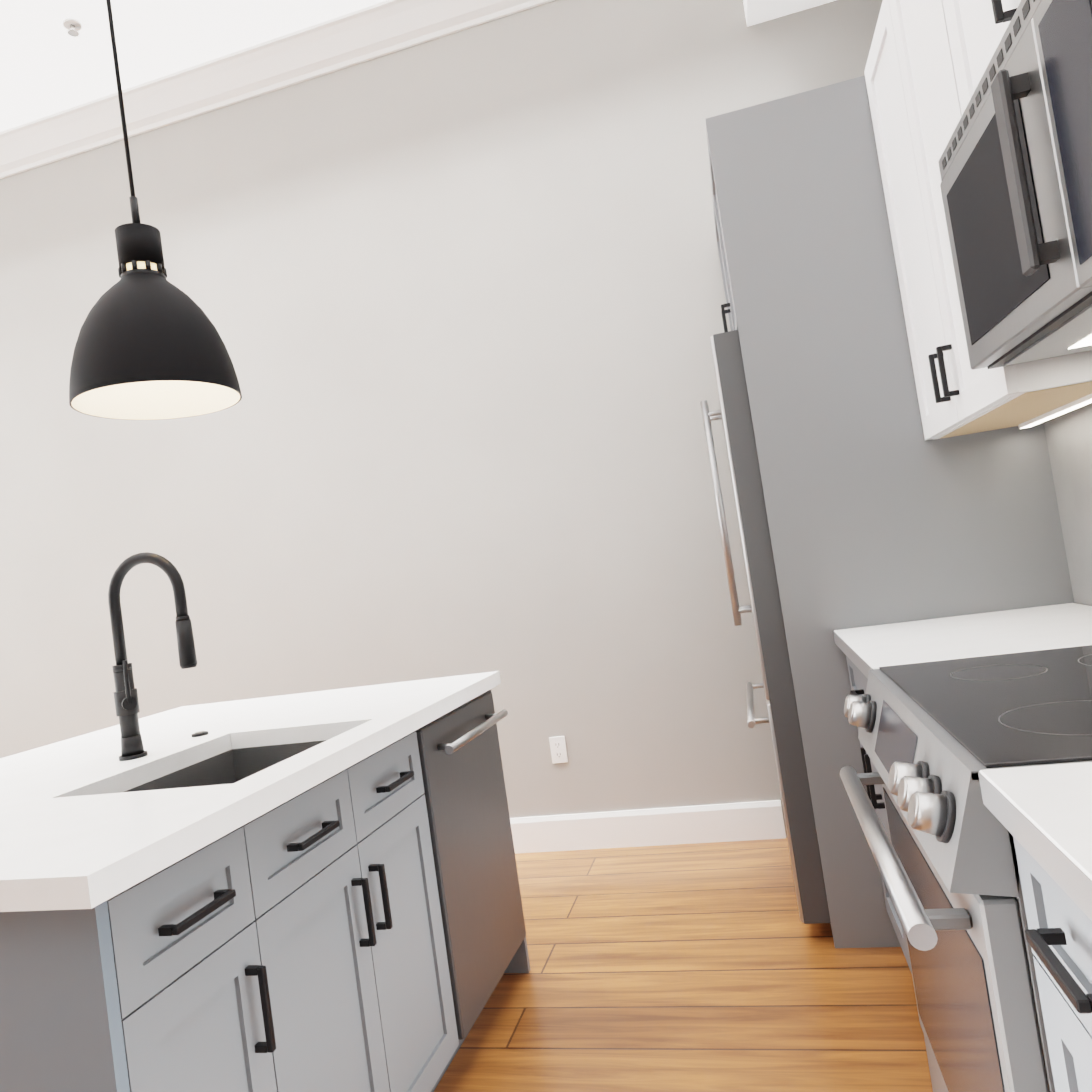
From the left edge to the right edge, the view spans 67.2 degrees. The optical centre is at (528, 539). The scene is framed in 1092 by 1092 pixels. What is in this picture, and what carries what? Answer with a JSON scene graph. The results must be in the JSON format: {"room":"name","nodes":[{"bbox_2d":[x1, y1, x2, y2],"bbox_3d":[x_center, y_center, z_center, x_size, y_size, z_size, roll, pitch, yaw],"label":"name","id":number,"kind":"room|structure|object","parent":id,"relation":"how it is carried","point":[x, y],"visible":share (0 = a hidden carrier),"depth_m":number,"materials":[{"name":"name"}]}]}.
{"room":"kitchen","nodes":[
{"label":"kitchen","id":0,"kind":"room"},
{"bbox_2d":[0,0,385,131],"bbox_3d":[-2.054,-2.319,1.490,5.930,0.100,5.386,-9,-2,14],"label":"ceiling","id":1,"kind":"structure","parent":0,"point":[49,65],"depth_m":3.67,"materials":[{"name":"white paint"}]},
{"bbox_2d":[63,18,81,36],"bbox_3d":[-1.944,-2.179,3.503,0.070,0.042,0.070,-9,-2,8],"label":"sprinkler head","id":2,"kind":"object","parent":1,"relation":"in","point":[72,26],"visible":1,"depth_m":3.46,"materials":[{"name":"white plastic"}]},
{"bbox_2d":[69,0,241,419],"bbox_3d":[-1.029,-1.351,2.003,0.376,2.064,0.376,-9,-2,14],"label":"pendant lamp","id":3,"kind":"object","parent":1,"relation":"hanging from","point":[150,345],"visible":1,"depth_m":1.89,"materials":[{"name":"black metal"}]},
{"bbox_2d":[743,0,835,26],"bbox_3d":[0.464,-2.405,0.837,0.520,0.500,5.146,-9,-2,14],"label":"soffit beam","id":4,"kind":"structure","parent":1,"relation":"attached to","point":[758,11],"depth_m":3.30,"materials":[{"name":"white paint"}]},
{"bbox_2d":[0,0,882,836],"bbox_3d":[-1.114,-0.381,3.959,5.930,3.800,0.120,-9,-2,14],"label":"wall","id":5,"kind":"structure","parent":0,"point":[458,298],"depth_m":3.71,"materials":[{"name":"paint"}]},
{"bbox_2d":[0,0,554,178],"bbox_3d":[-1.656,-2.153,3.972,5.170,0.140,0.140,-9,-2,14],"label":"crown molding","id":6,"kind":"structure","parent":5,"relation":"attached to","point":[377,30],"depth_m":3.82,"materials":[{"name":"white paint"}]},
{"bbox_2d":[549,736,567,763],"bbox_3d":[0.128,0.910,3.566,0.070,0.115,0.008,-9,-2,14],"label":"outlet","id":7,"kind":"object","parent":5,"relation":"attached to","point":[558,749],"visible":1,"depth_m":3.56,"materials":[{"name":"white plastic"}]},
{"bbox_2d":[434,837,932,1091],"bbox_3d":[-1.500,1.518,1.333,5.930,0.060,5.386,-9,-2,14],"label":"floor","id":8,"kind":"structure","parent":0,"point":[710,967],"depth_m":2.26,"materials":[{"name":"brown wood"}]},
{"bbox_2d":[0,680,530,1091],"bbox_3d":[-0.614,0.940,1.874,0.852,0.875,1.588,-9,-2,16],"label":"kitchen island","id":9,"kind":"object","parent":8,"relation":"on","point":[306,892],"depth_m":1.48,"materials":[{"name":"grey wood"}]},
{"bbox_2d":[0,671,499,915],"bbox_3d":[-0.880,0.524,1.954,1.190,0.050,1.640,-9,-2,16],"label":"island countertop","id":10,"kind":"structure","parent":9,"relation":"on","point":[65,839],"depth_m":1.57,"materials":[{"name":"white stone"}]},
{"bbox_2d":[108,552,196,759],"bbox_3d":[-0.865,0.258,1.866,0.229,0.462,0.080,-9,-2,16],"label":"faucet","id":11,"kind":"object","parent":10,"relation":"on","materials":[{"name":"black metal"}]},
{"bbox_2d":[354,687,526,1045],"bbox_3d":[-0.193,0.843,2.271,0.236,0.767,0.551,-9,-2,16],"label":"dishwasher","id":12,"kind":"object","parent":9,"relation":"in","point":[482,923],"depth_m":2.18,"materials":[{"name":"grey metal"}]},
{"bbox_2d":[700,330,832,934],"bbox_3d":[1.165,0.232,2.821,0.900,1.845,0.910,-9,-2,14],"label":"refrigerator","id":13,"kind":"object","parent":8,"relation":"on","point":[764,607],"visible":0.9,"depth_m":2.47,"materials":[{"name":"grey metal"}]},
{"bbox_2d":[846,659,911,973],"bbox_3d":[1.168,0.686,1.932,0.598,0.875,0.743,-9,-2,14],"label":"base cabinet","id":14,"kind":"object","parent":8,"relation":"on","point":[858,683],"depth_m":2.13,"materials":[{"name":"grey paint"}]},
{"bbox_2d":[833,603,1091,678],"bbox_3d":[1.091,0.234,1.953,0.621,0.040,0.743,-9,-2,14],"label":"countertop","id":15,"kind":"structure","parent":14,"relation":"on","point":[1066,625],"depth_m":1.92,"materials":[{"name":"white stone"}]},
{"bbox_2d":[705,75,1073,947],"bbox_3d":[1.183,-0.098,2.807,0.800,2.490,0.948,-9,-2,14],"label":"surround","id":16,"kind":"object","parent":8,"relation":"on","point":[881,509],"visible":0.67,"depth_m":2.39,"materials":[{"name":"grey paint"}]},
{"bbox_2d":[840,645,1091,1091],"bbox_3d":[0.915,0.662,1.213,0.718,0.935,0.766,-9,-2,14],"label":"range","id":17,"kind":"object","parent":8,"relation":"on","point":[935,737],"visible":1,"depth_m":1.08,"materials":[{"name":"silver metal"}]},
{"bbox_2d":[1014,843,1091,1091],"bbox_3d":[0.825,0.681,0.613,0.598,0.875,0.431,-9,-2,14],"label":"base cabinet","id":18,"kind":"object","parent":8,"relation":"on","point":[1060,941],"depth_m":0.81,"materials":[{"name":"grey paint"}]},
{"bbox_2d":[978,762,1091,926],"bbox_3d":[0.499,0.226,-0.330,0.621,0.040,2.423,-9,-2,14],"label":"countertop","id":19,"kind":"structure","parent":18,"relation":"on","point":[1046,809],"depth_m":0.78,"materials":[{"name":"white stone"}]},
{"bbox_3d":[1.006,-0.821,0.691,0.120,3.800,5.146,-9,-2,14],"label":"wall","id":20,"kind":"structure","parent":0,"visible":0},
{"bbox_2d":[864,0,1091,439],"bbox_3d":[1.092,-0.841,1.917,0.313,1.085,0.821,-9,-2,14],"label":"upper cabinet","id":21,"kind":"object","parent":20,"relation":"attached to","point":[928,61],"depth_m":1.94,"materials":[{"name":"white paint"}]},
{"bbox_2d":[948,0,1020,110],"bbox_3d":[0.874,-1.083,1.224,0.313,0.600,0.756,-9,-2,14],"label":"upper cabinet","id":22,"kind":"object","parent":20,"relation":"attached to","point":[978,26],"depth_m":1.51,"materials":[{"name":"white paint"}]},
{"bbox_2d":[938,0,1091,369],"bbox_3d":[0.901,-0.562,1.215,0.413,0.430,0.750,-9,-2,14],"label":"over-the-range microwave","id":23,"kind":"object","parent":22,"relation":"attached to","point":[1015,163],"visible":1,"depth_m":1.18,"materials":[{"name":"silver metal"}]},
{"bbox_2d":[1044,403,1091,605],"bbox_3d":[0.938,-0.100,0.266,0.012,0.532,4.095,-9,-2,14],"label":"backsplash","id":24,"kind":"structure","parent":20,"relation":"attached to","point":[1069,438],"depth_m":2.13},
{"bbox_3d":[-4.557,0.040,2.131,0.120,3.800,5.146,-9,-2,14],"label":"wall","id":25,"kind":"structure","parent":0,"visible":0},
{"bbox_2d":[510,800,785,853],"bbox_3d":[-1.268,1.485,3.922,4.800,0.150,0.016,-9,-2,14],"label":"baseboard","id":26,"kind":"structure","parent":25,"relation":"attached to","point":[747,821],"depth_m":3.43,"materials":[{"name":"white paint"}]}
]}

